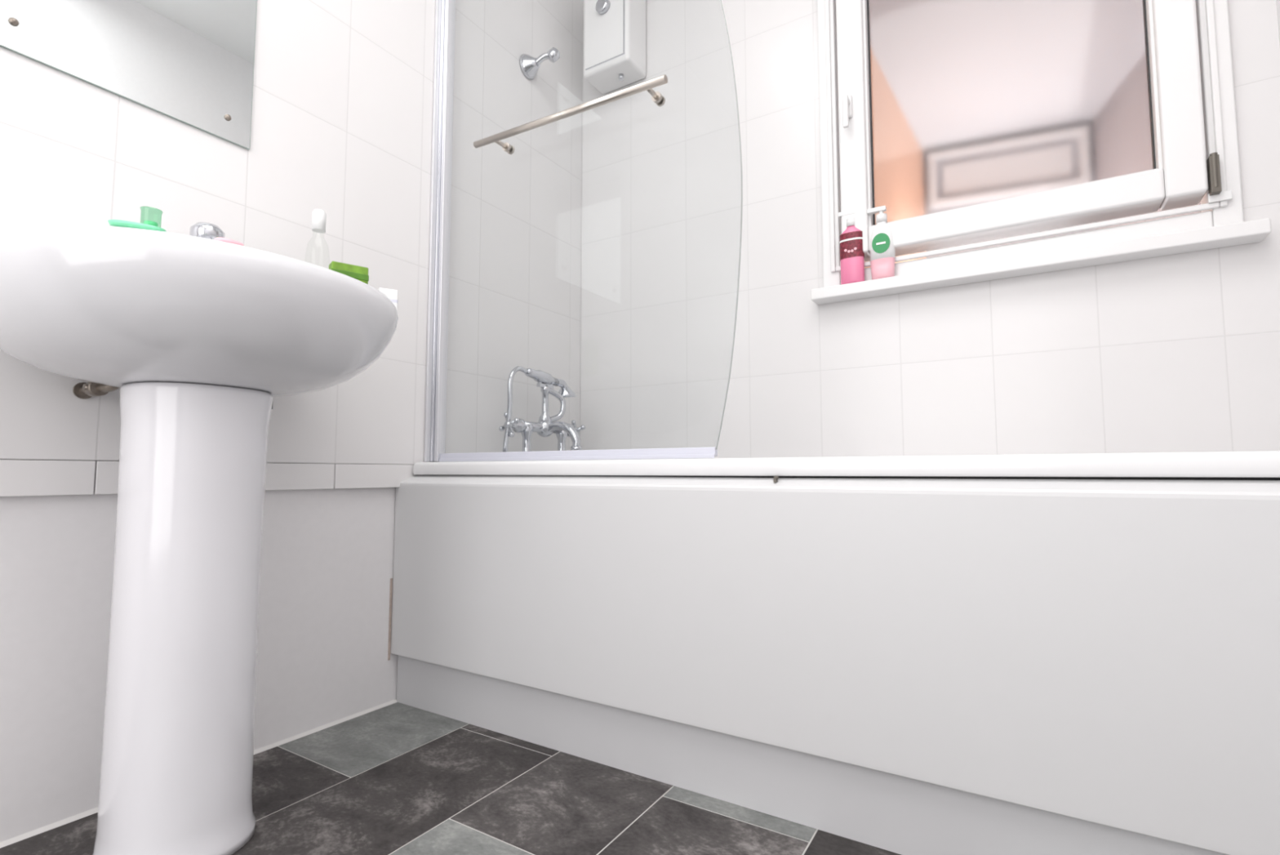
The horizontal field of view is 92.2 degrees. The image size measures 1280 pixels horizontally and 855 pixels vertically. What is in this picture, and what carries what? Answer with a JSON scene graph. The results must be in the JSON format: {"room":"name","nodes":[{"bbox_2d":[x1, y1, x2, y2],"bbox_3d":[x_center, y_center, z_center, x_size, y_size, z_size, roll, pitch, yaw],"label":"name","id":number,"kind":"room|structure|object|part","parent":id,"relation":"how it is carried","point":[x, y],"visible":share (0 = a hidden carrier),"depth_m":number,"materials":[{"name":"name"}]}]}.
{"room":"bathroom","nodes":[
{"label":"bathroom","id":0,"kind":"room"},
{"bbox_2d":[0,0,582,841],"bbox_3d":[-0.970,-0.602,0.957,0.132,2.400,2.970,-3,-5,32],"label":"wall","id":1,"kind":"structure","parent":0,"point":[343,94],"depth_m":1.29,"materials":[{"name":"tile"}]},
{"bbox_2d":[0,0,257,150],"bbox_3d":[-0.845,-0.870,1.047,0.008,0.653,0.372,-3,-5,32],"label":"wall mirror","id":2,"kind":"object","parent":1,"relation":"attached to","point":[189,62],"visible":1,"depth_m":1.06,"materials":[{"name":"silver metal"}]},
{"bbox_2d":[0,698,397,847],"bbox_3d":[-1.104,0.569,0.557,0.006,0.006,2.055,-3,-5,32],"label":"trim","id":3,"kind":"structure","parent":1,"relation":"attached to","point":[61,822],"depth_m":1.17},
{"bbox_2d":[387,577,392,660],"bbox_3d":[-0.577,0.442,1.425,0.001,0.185,0.006,-3,-5,32],"label":"trim","id":4,"kind":"structure","parent":1,"relation":"attached to","point":[391,579],"depth_m":1.42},
{"bbox_2d":[519,47,559,79],"bbox_3d":[-0.299,-1.105,1.861,0.104,0.078,0.079,-3,-5,32],"label":"holder","id":5,"kind":"object","parent":1,"relation":"attached to","point":[530,65],"visible":1,"depth_m":1.86,"materials":[{"name":"silver metal"}]},
{"bbox_2d":[423,0,742,462],"bbox_3d":[-0.172,-0.654,1.349,0.820,1.450,0.072,-3,-5,32],"label":"screen","id":6,"kind":"object","parent":1,"relation":"attached to","point":[445,10],"visible":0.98,"depth_m":1.53,"materials":[{"name":"silver glass"}]},
{"bbox_3d":[-0.153,-0.659,1.363,0.801,1.428,0.006,-3,-5,32],"label":"glass panel","id":7,"kind":"part","parent":6,"relation":"part of","materials":[{"name":"clear glass"}]},
{"bbox_2d":[0,702,901,854],"bbox_3d":[-0.197,0.600,0.390,1.950,0.080,2.970,-3,-5,32],"label":"floor","id":8,"kind":"structure","parent":0,"point":[397,778],"depth_m":0.97,"materials":[{"name":"tile"}]},
{"bbox_2d":[0,222,398,854],"bbox_3d":[-0.625,0.115,0.891,0.472,0.958,0.520,-3,-5,32],"label":"basin","id":9,"kind":"object","parent":8,"relation":"on","point":[198,334],"visible":1,"depth_m":0.82,"materials":[{"name":"white ceramic"}]},
{"bbox_2d":[107,219,166,231],"bbox_3d":[-0.572,-0.237,0.703,0.052,0.030,0.030,3,-5,-35],"label":"soap dish","id":10,"kind":"object","parent":9,"relation":"on","point":[148,224],"visible":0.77,"depth_m":0.69,"materials":[{"name":"green plastic"}]},
{"bbox_3d":[-0.572,-0.226,0.702,0.052,0.006,0.030,2,-5,-29],"label":"dish","id":11,"kind":"part","parent":10,"relation":"part of","materials":[{"name":"green plastic"}]},
{"bbox_3d":[-0.624,-0.132,0.909,0.469,0.150,0.520,-3,-5,32],"label":"bowl","id":12,"kind":"part","parent":9,"relation":"part of","materials":[{"name":"white ceramic"}]},
{"bbox_2d":[189,222,225,239],"bbox_3d":[-0.706,-0.276,1.037,0.153,0.156,0.050,-3,-5,32],"label":"tap","id":13,"kind":"object","parent":9,"relation":"on","point":[201,229],"depth_m":1.05,"materials":[{"name":"silver metal"}]},
{"bbox_2d":[213,237,244,245],"bbox_3d":[-0.500,-0.223,0.750,0.022,0.009,0.032,-3,-5,32],"label":"soap bar","id":14,"kind":"object","parent":9,"relation":"on","point":[223,239],"depth_m":0.74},
{"bbox_2d":[311,208,326,233],"bbox_3d":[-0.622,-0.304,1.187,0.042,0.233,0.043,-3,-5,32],"label":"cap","id":15,"kind":"object","parent":9,"relation":"on","point":[318,216],"visible":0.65,"depth_m":1.19,"materials":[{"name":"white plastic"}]},
{"bbox_2d":[328,261,368,284],"bbox_3d":[-0.534,-0.244,1.125,0.064,0.104,0.030,3,-5,-38],"label":"sponge","id":16,"kind":"object","parent":9,"relation":"on","point":[359,273],"visible":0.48,"depth_m":1.12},
{"bbox_2d":[378,287,398,310],"bbox_3d":[-0.427,-0.216,1.044,0.030,0.036,0.014,2,-5,-30],"label":"box","id":17,"kind":"object","parent":9,"relation":"on","point":[392,294],"visible":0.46,"depth_m":1.04,"materials":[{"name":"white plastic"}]},
{"bbox_2d":[391,450,1279,854],"bbox_3d":[0.336,0.346,1.277,1.711,0.554,0.692,-3,-5,32],"label":"bathtub","id":18,"kind":"object","parent":8,"relation":"on","point":[1060,653],"visible":1,"depth_m":0.87,"materials":[{"name":"plastic"}]},
{"bbox_2d":[498,365,585,460],"bbox_3d":[-0.229,-0.030,1.716,0.161,0.261,0.312,-3,-5,32],"label":"tap","id":19,"kind":"object","parent":18,"relation":"on","point":[545,426],"visible":0.93,"depth_m":1.71,"materials":[{"name":"silver metal"}]},
{"bbox_2d":[864,251,926,268],"bbox_3d":[0.961,-0.511,2.413,0.030,1.830,1.524,-3,-5,36],"label":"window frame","id":20,"kind":"structure","parent":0,"point":[922,251],"depth_m":2.71,"materials":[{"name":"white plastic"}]},
{"bbox_2d":[580,0,1279,459],"bbox_3d":[0.556,-0.549,1.687,1.700,2.400,0.120,-3,-5,32],"label":"wall","id":21,"kind":"structure","parent":0,"point":[1180,352],"depth_m":1.66,"materials":[{"name":"tile"}]},
{"bbox_2d":[583,0,645,93],"bbox_3d":[-0.086,-1.279,1.989,0.177,0.340,0.132,-3,-5,32],"label":"shower","id":22,"kind":"object","parent":21,"relation":"attached to","point":[615,30],"visible":1,"depth_m":1.95,"materials":[{"name":"white plastic"}]},
{"bbox_3d":[-0.110,-1.272,1.946,0.128,0.320,0.083,0,-4,-1],"label":"control knob","id":23,"kind":"part","parent":22,"relation":"part of","materials":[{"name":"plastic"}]},
{"bbox_2d":[817,0,1244,287],"bbox_3d":[0.836,-0.904,1.461,0.816,1.064,0.155,-3,-5,32],"label":"window","id":24,"kind":"structure","parent":21,"relation":"in","point":[1233,213],"depth_m":1.43,"materials":[{"name":"white plastic"}]},
{"bbox_3d":[0.529,-0.808,1.576,0.020,0.100,0.040,-3,-5,32],"label":"handle","id":25,"kind":"part","parent":24,"relation":"part of","materials":[{"name":"white plastic"}]},
{"bbox_3d":[0.845,-0.916,1.474,0.573,0.804,0.004,-3,-5,32],"label":"pane","id":26,"kind":"part","parent":24,"relation":"part of","materials":[{"name":"clear glass"}]},
{"bbox_3d":[0.842,-0.917,1.469,0.565,0.796,0.015,-3,-5,32],"label":"gasket strip","id":27,"kind":"part","parent":24,"relation":"part of","materials":[{"name":"rubber"}]},
{"bbox_2d":[862,0,1162,227],"bbox_3d":[0.836,-0.917,1.459,0.583,0.814,0.040,-3,-5,32],"label":"bead","id":28,"kind":"object","parent":24,"relation":"attached to","point":[1148,2],"visible":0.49,"depth_m":1.31,"materials":[{"name":"white plastic"}]},
{"bbox_3d":[0.838,-0.917,1.463,0.707,0.938,0.080,-3,-5,32],"label":"sash","id":29,"kind":"part","parent":24,"relation":"part of","materials":[{"name":"white plastic"}]},
{"bbox_2d":[824,0,1227,272],"bbox_3d":[0.829,-0.913,1.450,0.770,0.988,0.010,-3,-5,32],"label":"window frame","id":30,"kind":"structure","parent":24,"relation":"attached to","point":[1209,4],"depth_m":1.33,"materials":[{"name":"white plastic"}]},
{"bbox_2d":[1206,152,1232,203],"bbox_3d":[1.137,-0.492,1.209,0.035,0.093,0.022,-3,-5,32],"label":"hinge","id":31,"kind":"object","parent":24,"relation":"attached to","point":[1215,194],"visible":1,"depth_m":1.21,"materials":[{"name":"metal"}]},
{"bbox_2d":[810,217,1271,304],"bbox_3d":[0.826,-0.360,1.401,0.865,0.030,0.058,-3,-5,32],"label":"window sill","id":32,"kind":"structure","parent":21,"relation":"attached to","point":[1256,230],"depth_m":1.33,"materials":[{"name":"white plastic"}]},
{"bbox_2d":[838,208,864,284],"bbox_3d":[0.541,-0.459,1.574,0.060,0.192,0.034,-3,-5,32],"label":"hand soap bottle","id":33,"kind":"object","parent":32,"relation":"on","point":[851,253],"visible":0.96,"depth_m":1.56,"materials":[{"name":"pink plastic"}]},
{"bbox_2d":[866,205,895,279],"bbox_3d":[0.602,-0.458,1.536,0.061,0.185,0.034,-3,-5,32],"label":"hand soap bottle","id":34,"kind":"object","parent":32,"relation":"on","point":[882,257],"visible":0.94,"depth_m":1.52,"materials":[{"name":"white plastic"}]},
{"bbox_2d":[926,222,1095,257],"bbox_3d":[1.732,-0.474,2.912,0.728,1.830,0.030,-2,-4,22],"label":"window frame","id":35,"kind":"structure","parent":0,"point":[1094,222],"depth_m":2.91,"materials":[{"name":"white plastic"}]},
{"bbox_2d":[1095,201,1200,229],"bbox_3d":[1.868,-0.546,1.926,0.045,1.830,1.724,-1,-4,14],"label":"window frame","id":36,"kind":"structure","parent":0,"point":[1199,203],"depth_m":2.33,"materials":[{"name":"white plastic"}]},
{"bbox_2d":[1275,0,1279,44],"bbox_3d":[0.582,-0.672,0.001,0.120,2.400,2.970,-3,-5,32],"label":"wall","id":37,"kind":"structure","parent":0,"point":[1277,2],"depth_m":1.20,"materials":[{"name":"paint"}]}
]}

